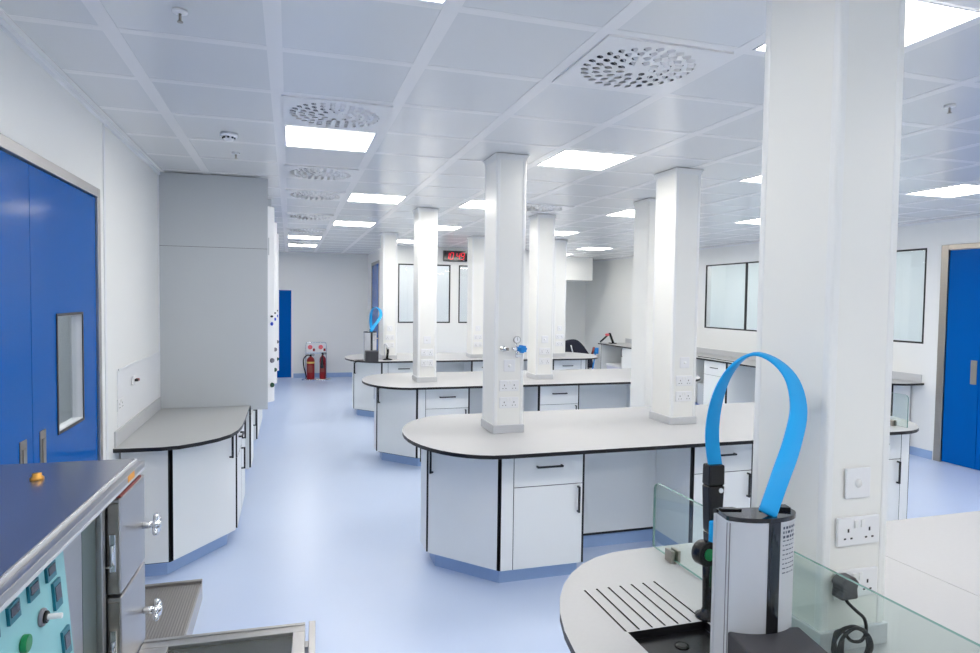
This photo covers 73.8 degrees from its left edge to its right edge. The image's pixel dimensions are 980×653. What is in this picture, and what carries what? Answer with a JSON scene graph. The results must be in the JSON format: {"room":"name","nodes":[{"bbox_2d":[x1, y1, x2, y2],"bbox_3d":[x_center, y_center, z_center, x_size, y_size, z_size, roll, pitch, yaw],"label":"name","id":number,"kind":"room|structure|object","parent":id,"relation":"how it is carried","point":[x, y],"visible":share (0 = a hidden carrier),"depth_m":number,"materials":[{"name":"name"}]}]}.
{"room":"laboratory","nodes":[
{"label":"laboratory","id":0,"kind":"room"},
{"bbox_2d":[0,29,158,459],"bbox_3d":[-2.965,0.066,5.951,0.120,2.983,18.300,0,2,-17],"label":"wall","id":1,"kind":"structure","parent":0,"point":[37,112],"depth_m":3.88,"materials":[{"name":"paint"}]},
{"bbox_2d":[0,133,102,464],"bbox_3d":[-1.958,0.488,2.720,0.112,2.430,2.060,0,2,-17],"label":"door","id":2,"kind":"structure","parent":1,"relation":"in","point":[50,224],"depth_m":2.89,"materials":[{"name":"metal"}]},
{"bbox_2d":[0,17,160,459],"bbox_3d":[-1.471,0.290,1.317,0.020,2.753,8.553,0,2,-17],"label":"trim","id":3,"kind":"structure","parent":1,"relation":"attached to","point":[5,27],"depth_m":3.78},
{"bbox_2d":[117,352,159,427],"bbox_3d":[-2.518,0.419,4.722,0.014,0.370,1.340,0,2,-17],"label":"dado trunking","id":4,"kind":"object","parent":1,"relation":"attached to","point":[138,396],"visible":1,"depth_m":4.61,"materials":[{"name":"plastic"}]},
{"bbox_2d":[279,252,585,377],"bbox_3d":[-1.541,-0.318,15.803,8.380,2.983,0.120,0,2,-17],"label":"wall","id":5,"kind":"structure","parent":0,"point":[330,290],"depth_m":15.15,"materials":[{"name":"paint"}]},
{"bbox_2d":[277,290,290,377],"bbox_3d":[-4.973,0.170,14.715,0.950,1.985,0.090,0,2,-17],"label":"door","id":6,"kind":"structure","parent":5,"relation":"in","point":[284,371],"depth_m":14.81,"materials":[{"name":"metal"}]},
{"bbox_2d":[293,372,351,377],"bbox_3d":[-3.687,1.123,15.141,1.670,0.100,0.012,0,2,-17],"label":"baseboard","id":7,"kind":"structure","parent":5,"relation":"attached to","point":[347,374],"depth_m":15.13,"materials":[{"name":"blue plastic"}]},
{"bbox_2d":[368,246,528,353],"bbox_3d":[-0.749,-0.253,14.468,3.550,2.983,2.900,0,2,-17],"label":"wall","id":8,"kind":"structure","parent":0,"point":[452,336],"depth_m":12.95,"materials":[{"name":"paint"}]},
{"bbox_2d":[371,260,378,350],"bbox_3d":[-2.439,-0.075,14.010,0.150,2.620,1.300,0,2,-17],"label":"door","id":9,"kind":"structure","parent":8,"relation":"in","point":[375,265],"depth_m":13.97,"materials":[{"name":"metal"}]},
{"bbox_2d":[398,264,450,322],"bbox_3d":[-1.284,-0.643,12.777,1.035,1.145,0.024,0,2,-17],"label":"window","id":10,"kind":"structure","parent":8,"relation":"in","point":[398,264],"depth_m":12.77,"materials":[{"name":"black metal"}]},
{"bbox_2d":[443,250,466,261],"bbox_3d":[-0.688,-1.387,12.888,0.490,0.210,0.058,0,2,-17],"label":"digital clock","id":11,"kind":"object","parent":8,"relation":"attached to","point":[455,256],"visible":1,"depth_m":12.86,"materials":[{"name":"black plastic"}]},
{"bbox_2d":[458,265,467,322],"bbox_3d":[-0.104,-0.642,13.139,1.095,1.145,0.024,0,2,-17],"label":"window","id":12,"kind":"structure","parent":8,"relation":"in","point":[459,265],"depth_m":12.98,"materials":[{"name":"black metal"}]},
{"bbox_2d":[0,0,979,260],"bbox_3d":[1.472,-1.385,7.142,13.400,0.204,18.500,0,2,-17],"label":"ceiling","id":13,"kind":"structure","parent":0,"point":[465,82],"depth_m":3.33,"materials":[{"name":"tile"}]},
{"bbox_2d":[172,7,187,23],"bbox_3d":[-1.107,-1.107,2.333,0.052,0.042,0.052,0,2,-17],"label":"sprinkler","id":14,"kind":"object","parent":13,"relation":"attached to","point":[181,12],"visible":1,"depth_m":2.33,"materials":[{"name":"white plastic"}]},
{"bbox_2d":[220,131,237,141],"bbox_3d":[-1.633,-1.183,4.084,0.104,0.048,0.104,0,2,-17],"label":"smoke detector","id":15,"kind":"object","parent":13,"relation":"attached to","point":[227,136],"visible":1,"depth_m":4.05,"materials":[{"name":"white plastic"}]},
{"bbox_2d":[288,235,320,239],"bbox_3d":[-3.145,-1.534,11.079,0.538,0.051,0.538,0,2,-17],"label":"ceiling light","id":16,"kind":"object","parent":13,"relation":"attached to","point":[289,236],"visible":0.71,"depth_m":11.11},
{"bbox_2d":[288,236,320,238],"bbox_3d":[-3.145,-1.517,11.079,0.522,0.008,0.522,0,2,-17],"label":"diffuser","id":17,"kind":"object","parent":16,"relation":"attached to","point":[294,237],"depth_m":11.11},
{"bbox_2d":[287,228,325,232],"bbox_3d":[-2.793,-1.483,9.932,0.560,0.070,0.560,0,2,-17],"label":"ceiling vent","id":18,"kind":"object","parent":13,"relation":"in","point":[303,230],"visible":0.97,"depth_m":9.87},
{"bbox_2d":[286,213,333,220],"bbox_3d":[-2.266,-1.405,8.213,0.560,0.070,0.560,0,2,-17],"label":"ceiling vent","id":19,"kind":"object","parent":13,"relation":"in","point":[288,215],"visible":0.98,"depth_m":8.16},
{"bbox_2d":[285,189,345,200],"bbox_3d":[-1.739,-1.328,6.494,0.560,0.070,0.560,0,2,-17],"label":"ceiling vent","id":20,"kind":"object","parent":13,"relation":"in","point":[290,193],"visible":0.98,"depth_m":6.46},
{"bbox_2d":[284,164,358,181],"bbox_3d":[-1.388,-1.276,5.347,0.560,0.070,0.560,0,2,-17],"label":"ceiling vent","id":21,"kind":"object","parent":13,"relation":"in","point":[291,171],"visible":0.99,"depth_m":5.32,"materials":[{"name":"metal"}]},
{"bbox_2d":[285,125,375,151],"bbox_3d":[-1.036,-1.224,4.201,0.538,0.051,0.538,0,2,-17],"label":"ceiling light","id":22,"kind":"object","parent":13,"relation":"attached to","point":[295,136],"visible":0.77,"depth_m":4.18,"materials":[{"name":"plastic"}]},
{"bbox_2d":[282,95,392,131],"bbox_3d":[-0.861,-1.199,3.628,0.560,0.070,0.560,0,2,-17],"label":"ceiling vent","id":23,"kind":"object","parent":13,"relation":"in","point":[296,110],"visible":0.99,"depth_m":3.59,"materials":[{"name":"metal"}]},
{"bbox_2d":[333,221,375,226],"bbox_3d":[-1.869,-1.430,8.962,0.538,0.051,0.538,0,2,-17],"label":"ceiling light","id":24,"kind":"object","parent":13,"relation":"attached to","point":[338,223],"visible":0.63,"depth_m":8.95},
{"bbox_2d":[347,193,406,203],"bbox_3d":[-1.166,-1.327,6.670,0.538,0.051,0.538,0,2,-17],"label":"ceiling light","id":25,"kind":"object","parent":13,"relation":"attached to","point":[354,197],"visible":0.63,"depth_m":6.67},
{"bbox_2d":[438,225,460,230],"bbox_3d":[-0.721,-1.429,9.314,0.538,0.051,0.538,0,2,-17],"label":"ceiling light","id":26,"kind":"object","parent":13,"relation":"attached to","point":[449,228],"visible":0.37,"depth_m":9.29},
{"bbox_2d":[459,200,484,208],"bbox_3d":[-0.018,-1.326,7.021,0.538,0.051,0.538,0,2,-17],"label":"ceiling light","id":27,"kind":"object","parent":13,"relation":"attached to","point":[477,204],"visible":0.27,"depth_m":7.00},
{"bbox_2d":[526,203,573,212],"bbox_3d":[0.555,-1.326,7.197,0.560,0.070,0.560,0,2,-17],"label":"ceiling vent","id":28,"kind":"object","parent":13,"relation":"in","point":[543,208],"visible":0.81,"depth_m":7.15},
{"bbox_2d":[536,149,635,170],"bbox_3d":[0.685,-1.223,4.729,0.538,0.051,0.538,0,2,-17],"label":"ceiling light","id":29,"kind":"object","parent":13,"relation":"attached to","point":[576,159],"visible":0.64,"depth_m":4.72,"materials":[{"name":"plastic"}]},
{"bbox_2d":[605,209,634,216],"bbox_3d":[1.703,-1.325,7.549,0.538,0.051,0.538,0,2,-17],"label":"ceiling light","id":30,"kind":"object","parent":13,"relation":"attached to","point":[626,213],"visible":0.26,"depth_m":7.59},
{"bbox_2d":[552,34,732,94],"bbox_3d":[0.638,-1.146,2.834,0.560,0.070,0.560,0,2,-17],"label":"ceiling vent","id":31,"kind":"object","parent":13,"relation":"in","point":[617,62],"visible":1,"depth_m":2.79,"materials":[{"name":"metal"}]},
{"bbox_2d":[740,175,760,182],"bbox_3d":[2.405,-1.222,5.257,0.538,0.051,0.538,0,2,-17],"label":"ceiling light","id":32,"kind":"object","parent":13,"relation":"attached to","point":[757,179],"visible":0.09,"depth_m":5.40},
{"bbox_2d":[743,176,760,181],"bbox_3d":[2.405,-1.205,5.257,0.522,0.008,0.522,0,2,-17],"label":"diffuser","id":33,"kind":"object","parent":32,"relation":"attached to","point":[758,178],"depth_m":5.37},
{"bbox_2d":[753,0,979,51],"bbox_3d":[1.387,-1.120,2.436,0.538,0.051,0.538,0,2,-17],"label":"ceiling light","id":34,"kind":"object","parent":13,"relation":"attached to","point":[925,19],"visible":0.3,"depth_m":2.31,"materials":[{"name":"plastic"}]},
{"bbox_2d":[907,184,979,197],"bbox_3d":[4.126,-1.220,5.784,0.538,0.051,0.538,0,2,-17],"label":"ceiling light","id":35,"kind":"object","parent":13,"relation":"attached to","point":[963,189],"visible":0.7,"depth_m":5.82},
{"bbox_2d":[58,250,924,424],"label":"windows","id":36,"kind":"structure","parent":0,"point":[727,281],"depth_m":11.13,"materials":[{"name":"glass"}]},
{"bbox_2d":[279,288,292,373],"bbox_3d":[-3.549,-0.251,13.868,3.971,2.753,0.760,2,3,30],"label":"trim","id":37,"kind":"structure","parent":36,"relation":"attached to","point":[279,288],"depth_m":14.84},
{"bbox_2d":[566,257,592,281],"bbox_3d":[1.474,-1.377,15.832,1.500,0.537,1.500,0,2,-17],"label":"wall panel","id":38,"kind":"object","parent":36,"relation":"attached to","point":[578,268],"depth_m":15.24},
{"bbox_2d":[145,377,979,652],"bbox_3d":[1.432,1.613,7.264,13.400,0.100,18.500,0,2,-17],"label":"floor","id":39,"kind":"structure","parent":0,"point":[327,533],"depth_m":4.65,"materials":[{"name":"blue plastic"}]},
{"bbox_2d":[0,458,314,652],"bbox_3d":[-0.947,1.107,1.496,1.054,1.320,1.461,0,2,-15],"label":"oven","id":40,"kind":"object","parent":39,"relation":"on","point":[72,534],"visible":1,"depth_m":1.82,"materials":[{"name":"metal"}]},
{"bbox_2d":[43,610,49,623],"bbox_3d":[-0.982,0.641,1.440,0.014,0.028,0.028,0,2,-15],"label":"switch","id":41,"kind":"object","parent":40,"relation":"attached to","point":[46,613],"depth_m":1.44,"materials":[{"name":"black plastic"}]},
{"bbox_2d":[138,579,201,652],"bbox_3d":[-1.807,1.619,3.306,0.505,0.126,1.235,0,2,-17],"label":"platform","id":42,"kind":"object","parent":39,"relation":"on","point":[181,600],"visible":0.52,"depth_m":3.64,"materials":[{"name":"metal"}]},
{"bbox_2d":[120,435,235,576],"bbox_3d":[-2.121,1.193,4.512,0.647,0.870,0.561,0,2,-17],"label":"base cabinet","id":43,"kind":"object","parent":39,"relation":"on","point":[192,490],"visible":0.59,"depth_m":4.38,"materials":[{"name":"grey laminate"}]},
{"bbox_2d":[227,430,245,541],"bbox_3d":[-2.236,1.169,5.010,0.654,0.874,0.450,0,2,-17],"label":"base cabinet","id":44,"kind":"object","parent":39,"relation":"on","point":[238,436],"visible":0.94,"depth_m":5.00,"materials":[{"name":"grey laminate"}]},
{"bbox_2d":[241,421,245,504],"bbox_3d":[-2.369,1.150,5.445,0.654,0.874,0.450,0,2,-17],"label":"base cabinet","id":45,"kind":"object","parent":39,"relation":"on","point":[244,425],"visible":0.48,"depth_m":5.43,"materials":[{"name":"grey laminate"}]},
{"bbox_2d":[113,397,250,452],"bbox_3d":[-2.767,0.592,6.706,0.702,0.124,5.520,0,2,-17],"label":"countertop","id":46,"kind":"structure","parent":45,"relation":"on","point":[154,428],"depth_m":4.60,"materials":[{"name":"laminate"}]},
{"bbox_2d":[159,172,273,409],"bbox_3d":[-2.475,-0.301,6.103,0.901,1.984,1.235,0,2,-17],"label":"tall cabinet","id":47,"kind":"object","parent":46,"relation":"on","point":[216,233],"visible":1,"depth_m":5.51,"materials":[{"name":"grey laminate"}]},
{"bbox_2d":[268,199,276,383],"bbox_3d":[-2.841,-0.354,7.297,0.901,1.984,1.235,0,2,-17],"label":"tall cabinet","id":48,"kind":"object","parent":46,"relation":"on","point":[269,200],"visible":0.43,"depth_m":6.90,"materials":[{"name":"grey laminate"}]},
{"bbox_2d":[277,234,278,370],"bbox_3d":[-3.207,-0.408,8.491,0.901,1.984,1.235,0,2,-17],"label":"tall cabinet","id":49,"kind":"object","parent":46,"relation":"on","point":[277,234],"visible":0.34,"depth_m":8.11,"materials":[{"name":"grey laminate"}]},
{"bbox_2d":[245,412,248,468],"bbox_3d":[-2.606,1.121,6.082,0.635,0.874,0.900,0,2,-17],"label":"panel","id":50,"kind":"object","parent":39,"relation":"on","point":[247,418],"visible":0.04,"depth_m":6.58,"materials":[{"name":"grey laminate"}]},
{"bbox_2d":[245,407,256,470],"bbox_3d":[-2.772,1.091,6.758,0.654,0.874,0.480,0,2,-17],"label":"base cabinet","id":51,"kind":"object","parent":39,"relation":"on","point":[251,436],"visible":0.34,"depth_m":6.70,"materials":[{"name":"grey laminate"}]},
{"bbox_2d":[301,342,330,380],"bbox_3d":[-3.867,0.772,14.553,0.640,0.844,0.350,0,2,-17],"label":"stand","id":52,"kind":"object","parent":39,"relation":"on","point":[321,348],"visible":0.98,"depth_m":14.59,"materials":[{"name":"silver metal"}]},
{"bbox_2d":[303,354,314,378],"bbox_3d":[-4.018,0.887,14.506,0.241,0.540,0.173,1,2,0],"label":"fire extinguisher","id":53,"kind":"object","parent":52,"relation":"on","point":[310,360],"visible":1,"depth_m":14.44,"materials":[{"name":"red metal"}]},
{"bbox_2d":[319,353,326,378],"bbox_3d":[-3.740,0.879,14.547,0.146,0.560,0.209,1,2,14],"label":"fire extinguisher","id":54,"kind":"object","parent":52,"relation":"on","point":[322,361],"visible":1,"depth_m":14.53,"materials":[{"name":"red metal"}]},
{"bbox_2d":[352,361,387,416],"bbox_3d":[-1.940,0.953,10.389,0.476,0.874,1.082,0,2,-17],"label":"base cabinet","id":55,"kind":"object","parent":39,"relation":"on","point":[362,394],"visible":0.69,"depth_m":10.11,"materials":[{"name":"grey laminate"}]},
{"bbox_2d":[345,352,597,362],"bbox_3d":[-0.238,0.504,10.890,4.270,0.024,1.420,0,2,-17],"label":"countertop","id":56,"kind":"structure","parent":55,"relation":"on","point":[401,357],"depth_m":10.55,"materials":[{"name":"laminate"}]},
{"bbox_2d":[363,307,381,361],"bbox_3d":[-1.774,0.110,9.886,0.260,0.806,0.619,1,2,-2],"label":"instrument","id":57,"kind":"object","parent":56,"relation":"on","point":[370,354],"visible":1,"depth_m":9.77,"materials":[{"name":"grey plastic"}]},
{"bbox_2d":[379,232,397,358],"bbox_3d":[-1.587,-0.476,10.226,0.243,1.953,0.315,0,2,-17],"label":"column","id":58,"kind":"structure","parent":56,"relation":"on","point":[388,284],"depth_m":10.09,"materials":[{"name":"white paint"}]},
{"bbox_2d":[466,236,484,357],"bbox_3d":[-0.229,-0.475,10.643,0.243,1.953,0.315,0,2,-17],"label":"column","id":59,"kind":"structure","parent":56,"relation":"on","point":[475,280],"depth_m":10.51,"materials":[{"name":"white paint"}]},
{"bbox_2d":[553,240,567,356],"bbox_3d":[1.130,-0.474,11.059,0.243,1.953,0.315,0,2,-17],"label":"column","id":60,"kind":"structure","parent":56,"relation":"on","point":[560,256],"depth_m":10.92,"materials":[{"name":"white paint"}]},
{"bbox_2d":[374,387,425,465],"bbox_3d":[-1.090,1.080,7.566,0.476,0.874,1.082,0,2,-17],"label":"base cabinet","id":61,"kind":"object","parent":39,"relation":"on","point":[393,409],"visible":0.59,"depth_m":7.25,"materials":[{"name":"grey laminate"}]},
{"bbox_2d":[362,368,700,389],"bbox_3d":[0.587,0.631,8.060,4.270,0.024,1.400,0,2,-17],"label":"countertop","id":62,"kind":"structure","parent":61,"relation":"on","point":[573,377],"depth_m":7.68,"materials":[{"name":"laminate"}]},
{"bbox_2d":[412,207,438,382],"bbox_3d":[-0.744,-0.352,7.474,0.243,1.953,0.315,0,2,-17],"label":"column","id":63,"kind":"structure","parent":62,"relation":"on","point":[425,219],"depth_m":7.34,"materials":[{"name":"paint"}]},
{"bbox_2d":[526,214,556,379],"bbox_3d":[0.615,-0.351,7.891,0.243,1.953,0.315,0,2,-17],"label":"column","id":64,"kind":"structure","parent":62,"relation":"on","point":[542,226],"depth_m":7.76,"materials":[{"name":"paint"}]},
{"bbox_2d":[388,363,412,372],"bbox_3d":[-1.389,0.967,10.226,0.482,0.874,0.514,0,2,-17],"label":"base cabinet","id":65,"kind":"object","parent":39,"relation":"on","point":[392,367],"visible":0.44,"depth_m":9.98,"materials":[{"name":"grey laminate"}]},
{"bbox_2d":[425,389,467,416],"bbox_3d":[-0.539,1.094,7.404,0.482,0.874,0.514,0,2,-17],"label":"base cabinet","id":66,"kind":"object","parent":39,"relation":"on","point":[437,401],"visible":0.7,"depth_m":7.17,"materials":[{"name":"grey laminate"}]},
{"bbox_2d":[436,362,471,371],"bbox_3d":[-0.764,0.966,10.459,0.850,0.874,0.495,0,2,-17],"label":"panel","id":67,"kind":"object","parent":39,"relation":"on","point":[440,366],"visible":0.02,"depth_m":10.67,"materials":[{"name":"grey laminate"}]},
{"bbox_2d":[420,448,513,582],"bbox_3d":[-0.237,1.212,4.630,0.476,0.874,1.082,0,2,-17],"label":"base cabinet","id":68,"kind":"object","parent":39,"relation":"on","point":[466,523],"visible":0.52,"depth_m":4.29,"materials":[{"name":"grey laminate"}]},
{"bbox_2d":[402,402,918,459],"bbox_3d":[1.390,0.762,5.109,4.145,0.024,1.440,0,2,-17],"label":"countertop","id":69,"kind":"structure","parent":68,"relation":"on","point":[601,430],"depth_m":4.66,"materials":[{"name":"laminate"}]},
{"bbox_2d":[481,153,528,433],"bbox_3d":[0.100,-0.229,4.724,0.243,1.953,0.315,0,2,-17],"label":"column","id":70,"kind":"structure","parent":69,"relation":"on","point":[505,174],"depth_m":4.60,"materials":[{"name":"paint"}]},
{"bbox_2d":[499,397,518,407],"bbox_3d":[0.133,0.537,4.612,0.143,0.078,0.009,0,2,-17],"label":"double socket","id":71,"kind":"object","parent":70,"relation":"attached to","point":[504,402],"depth_m":4.61,"materials":[{"name":"white plastic"}]},
{"bbox_2d":[499,380,518,390],"bbox_3d":[0.135,0.417,4.607,0.143,0.078,0.009,0,2,-17],"label":"double socket","id":72,"kind":"object","parent":70,"relation":"attached to","point":[504,385],"depth_m":4.60,"materials":[{"name":"white plastic"}]},
{"bbox_2d":[500,336,526,357],"bbox_3d":[0.163,0.142,4.573,0.189,0.151,0.074,1,2,-2],"label":"gas regulator","id":73,"kind":"object","parent":70,"relation":"attached to","point":[516,339],"visible":1,"depth_m":4.56,"materials":[{"name":"silver metal"}]},
{"bbox_2d":[649,168,703,424],"bbox_3d":[1.458,-0.228,5.141,0.243,1.953,0.315,0,2,-17],"label":"column","id":74,"kind":"structure","parent":69,"relation":"on","point":[678,190],"depth_m":5.02,"materials":[{"name":"white paint"}]},
{"bbox_2d":[675,391,691,401],"bbox_3d":[1.492,0.538,5.029,0.143,0.078,0.009,0,2,-17],"label":"double socket","id":75,"kind":"object","parent":74,"relation":"attached to","point":[680,396],"depth_m":5.02,"materials":[{"name":"white plastic"}]},
{"bbox_2d":[676,376,691,385],"bbox_3d":[1.493,0.418,5.024,0.143,0.078,0.009,0,2,-17],"label":"double socket","id":76,"kind":"object","parent":74,"relation":"attached to","point":[680,380],"depth_m":5.02,"materials":[{"name":"white plastic"}]},
{"bbox_2d":[472,362,482,370],"bbox_3d":[-0.116,0.968,10.616,0.480,0.874,0.514,0,2,-17],"label":"base cabinet","id":77,"kind":"object","parent":39,"relation":"on","point":[476,366],"visible":0.18,"depth_m":10.34,"materials":[{"name":"grey laminate"}]},
{"bbox_2d":[468,387,539,413],"bbox_3d":[0.086,1.093,7.637,0.850,0.874,0.495,0,2,-17],"label":"panel","id":78,"kind":"object","parent":39,"relation":"on","point":[530,394],"visible":0.02,"depth_m":7.75,"materials":[{"name":"grey laminate"}]},
{"bbox_2d":[509,454,582,581],"bbox_3d":[0.314,1.226,4.468,0.482,0.874,0.514,0,2,-17],"label":"base cabinet","id":79,"kind":"object","parent":39,"relation":"on","point":[547,491],"visible":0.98,"depth_m":4.26,"materials":[{"name":"grey laminate"}]},
{"bbox_2d":[539,385,577,410],"bbox_3d":[0.733,1.095,7.794,0.480,0.874,0.514,0,2,-17],"label":"base cabinet","id":80,"kind":"object","parent":39,"relation":"on","point":[550,397],"visible":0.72,"depth_m":7.57,"materials":[{"name":"grey laminate"}]},
{"bbox_2d":[553,360,580,369],"bbox_3d":[1.212,0.969,11.024,0.488,0.874,0.514,0,2,-17],"label":"base cabinet","id":81,"kind":"object","parent":39,"relation":"on","point":[558,364],"visible":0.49,"depth_m":10.79,"materials":[{"name":"grey laminate"}]},
{"bbox_2d":[565,339,598,368],"bbox_3d":[1.808,0.804,12.723,0.780,1.079,0.610,0,3,-27],"label":"office chair","id":82,"kind":"object","parent":39,"relation":"on","point":[572,345],"visible":0.41,"depth_m":12.91,"materials":[{"name":"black fabric"}]},
{"bbox_2d":[577,384,630,408],"bbox_3d":[1.384,1.094,8.035,0.905,0.874,0.495,0,2,-17],"label":"panel","id":83,"kind":"object","parent":39,"relation":"on","point":[614,395],"visible":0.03,"depth_m":8.25,"materials":[{"name":"grey laminate"}]},
{"bbox_2d":[601,345,621,368],"bbox_3d":[2.939,0.856,14.351,0.625,0.874,0.980,0,2,-17],"label":"panel","id":84,"kind":"object","parent":39,"relation":"on","point":[609,354],"visible":0.11,"depth_m":14.76,"materials":[{"name":"grey laminate"}]},
{"bbox_2d":[621,348,630,367],"bbox_3d":[3.142,0.889,13.603,0.674,0.874,0.560,0,2,-17],"label":"base cabinet","id":85,"kind":"object","parent":39,"relation":"on","point":[625,352],"visible":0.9,"depth_m":13.59,"materials":[{"name":"grey laminate"}]},
{"bbox_2d":[581,448,692,561],"bbox_3d":[0.939,1.224,4.701,0.850,0.874,0.495,0,2,-17],"label":"panel","id":86,"kind":"object","parent":39,"relation":"on","point":[618,487],"visible":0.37,"depth_m":4.90,"materials":[{"name":"grey laminate"}]},
{"bbox_2d":[630,198,655,406],"bbox_3d":[1.595,0.165,6.614,0.230,2.851,0.302,0,2,-17],"label":"structural column","id":87,"kind":"structure","parent":39,"relation":"on","point":[645,210],"depth_m":6.50,"materials":[{"name":"white paint"}]},
{"bbox_2d":[695,359,703,401],"bbox_3d":[3.869,0.993,11.318,0.625,0.874,0.360,0,2,-17],"label":"panel","id":88,"kind":"object","parent":39,"relation":"on","point":[699,363],"visible":0.04,"depth_m":11.41,"materials":[{"name":"grey laminate"}]},
{"bbox_2d":[697,382,702,404],"bbox_3d":[3.755,1.204,11.287,0.250,0.450,0.250,0,2,-17],"label":"waste bin","id":89,"kind":"object","parent":39,"relation":"on","point":[700,385],"visible":0.19,"depth_m":11.28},
{"bbox_2d":[655,444,751,545],"bbox_3d":[1.587,1.227,4.858,0.480,0.874,0.514,0,2,-17],"label":"base cabinet","id":90,"kind":"object","parent":39,"relation":"on","point":[736,459],"visible":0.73,"depth_m":4.65,"materials":[{"name":"grey laminate"}]},
{"bbox_2d":[703,360,726,403],"bbox_3d":[3.984,1.013,10.857,0.674,0.874,0.580,0,2,-17],"label":"base cabinet","id":91,"kind":"object","parent":39,"relation":"on","point":[713,371],"visible":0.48,"depth_m":10.84,"materials":[{"name":"grey laminate"}]},
{"bbox_2d":[726,364,755,402],"bbox_3d":[4.226,1.045,10.153,0.625,0.874,0.900,0,2,-17],"label":"panel","id":92,"kind":"object","parent":39,"relation":"on","point":[741,386],"visible":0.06,"depth_m":10.55,"materials":[{"name":"grey laminate"}]},
{"bbox_2d":[886,435,900,520],"bbox_3d":[2.914,1.228,5.265,0.488,0.874,0.514,0,2,-17],"label":"base cabinet","id":93,"kind":"object","parent":39,"relation":"on","point":[894,467],"visible":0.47,"depth_m":5.10,"materials":[{"name":"grey laminate"}]},
{"bbox_2d":[890,385,910,420],"bbox_3d":[4.796,1.131,8.274,0.648,0.870,0.601,0,2,-17],"label":"base cabinet","id":94,"kind":"object","parent":39,"relation":"on","point":[899,402],"visible":0.02,"depth_m":8.03,"materials":[{"name":"grey laminate"}]},
{"bbox_2d":[898,434,909,519],"bbox_3d":[3.213,1.214,5.688,0.331,0.874,1.082,0,2,-17],"label":"base cabinet","id":95,"kind":"object","parent":39,"relation":"on","point":[905,438],"visible":0.02,"depth_m":5.13,"materials":[{"name":"grey laminate"}]},
{"bbox_3d":[0.637,1.340,1.779,0.476,0.874,1.082,0,2,-17],"label":"cabinet","id":96,"kind":"object","parent":39,"relation":"on","visible":0},
{"bbox_2d":[560,511,979,652],"bbox_3d":[2.274,0.891,2.261,4.225,0.025,1.440,0,2,-17],"label":"countertop","id":97,"kind":"structure","parent":96,"relation":"on","point":[633,600],"depth_m":2.09,"materials":[{"name":"white plastic"}]},
{"bbox_2d":[635,629,709,652],"bbox_3d":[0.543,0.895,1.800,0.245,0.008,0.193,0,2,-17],"label":"sink","id":98,"kind":"object","parent":97,"relation":"on","point":[652,640],"depth_m":1.86,"materials":[{"name":"black plastic"}]},
{"bbox_2d":[691,352,827,652],"bbox_3d":[0.686,0.479,1.656,0.260,0.806,0.619,1,2,8],"label":"instrument","id":99,"kind":"object","parent":97,"relation":"on","point":[745,555],"visible":1,"depth_m":1.56,"materials":[{"name":"plastic"}]},
{"bbox_2d":[652,483,979,646],"bbox_3d":[0.832,0.749,1.820,0.040,0.257,1.405,0,2,-17],"label":"glass screen","id":100,"kind":"object","parent":97,"relation":"on","point":[673,555],"visible":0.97,"depth_m":2.28,"materials":[{"name":"glass"}]},
{"bbox_2d":[752,0,905,652],"bbox_3d":[0.963,-0.101,1.891,0.243,1.953,0.315,0,2,-17],"label":"column","id":101,"kind":"structure","parent":97,"relation":"on","point":[832,110],"depth_m":1.77,"materials":[{"name":"white paint"}]},
{"bbox_2d":[833,566,877,599],"bbox_3d":[0.996,0.698,1.780,0.143,0.078,0.009,0,2,-17],"label":"double socket","id":102,"kind":"object","parent":101,"relation":"attached to","point":[867,576],"depth_m":1.78,"materials":[{"name":"white plastic"}]},
{"bbox_2d":[835,514,879,546],"bbox_3d":[0.998,0.553,1.774,0.143,0.078,0.009,0,2,-17],"label":"double socket","id":103,"kind":"object","parent":101,"relation":"attached to","point":[851,530],"depth_m":1.77,"materials":[{"name":"white plastic"}]},
{"bbox_2d":[831,573,873,652],"bbox_3d":[0.950,0.775,1.722,0.141,0.225,0.080,0,2,-17],"label":"plug","id":104,"kind":"object","parent":97,"relation":"on","point":[843,589],"visible":0.98,"depth_m":1.72,"materials":[{"name":"grey plastic"}]},
{"bbox_3d":[4.424,1.077,9.424,0.674,0.874,0.600,0,2,-17],"label":"cabinet","id":105,"kind":"object","parent":39,"relation":"on","visible":0},
{"bbox_2d":[598,338,923,385],"bbox_3d":[3.849,0.491,11.323,0.700,0.124,7.365,0,2,-17],"label":"countertop","id":106,"kind":"structure","parent":105,"relation":"on","point":[898,378],"depth_m":10.87,"materials":[{"name":"laminate"}]},
{"bbox_2d":[585,218,979,459],"bbox_3d":[5.162,0.072,8.443,0.120,2.983,18.300,0,2,-17],"label":"wall","id":107,"kind":"structure","parent":0,"point":[609,294],"depth_m":10.88,"materials":[{"name":"paint"}]},
{"bbox_2d":[704,261,758,331],"bbox_3d":[4.342,-0.503,10.940,0.020,1.155,2.400,0,2,-17],"label":"window","id":108,"kind":"structure","parent":107,"relation":"in","point":[746,263],"depth_m":11.04,"materials":[{"name":"black metal"}]},
{"bbox_2d":[593,215,979,261],"bbox_3d":[5.124,0.091,8.328,0.020,2.753,18.100,0,2,-17],"label":"trim","id":109,"kind":"structure","parent":107,"relation":"attached to","point":[970,217],"depth_m":8.08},
{"bbox_2d":[893,248,926,343],"bbox_3d":[5.093,-0.395,8.490,0.020,1.160,1.230,0,2,-17],"label":"window","id":110,"kind":"structure","parent":107,"relation":"in","point":[925,249],"depth_m":7.92,"materials":[{"name":"black metal"}]},
{"bbox_2d":[909,446,931,459],"bbox_3d":[5.109,1.516,8.387,0.012,0.100,18.100,0,2,-17],"label":"baseboard","id":111,"kind":"structure","parent":107,"relation":"attached to","point":[915,451],"depth_m":7.95,"materials":[{"name":"blue plastic"}]},
{"bbox_2d":[933,242,979,470],"bbox_3d":[5.600,0.355,6.957,0.112,2.550,1.680,0,2,-17],"label":"door","id":112,"kind":"structure","parent":107,"relation":"in","point":[957,398],"depth_m":7.50,"materials":[{"name":"metal"}]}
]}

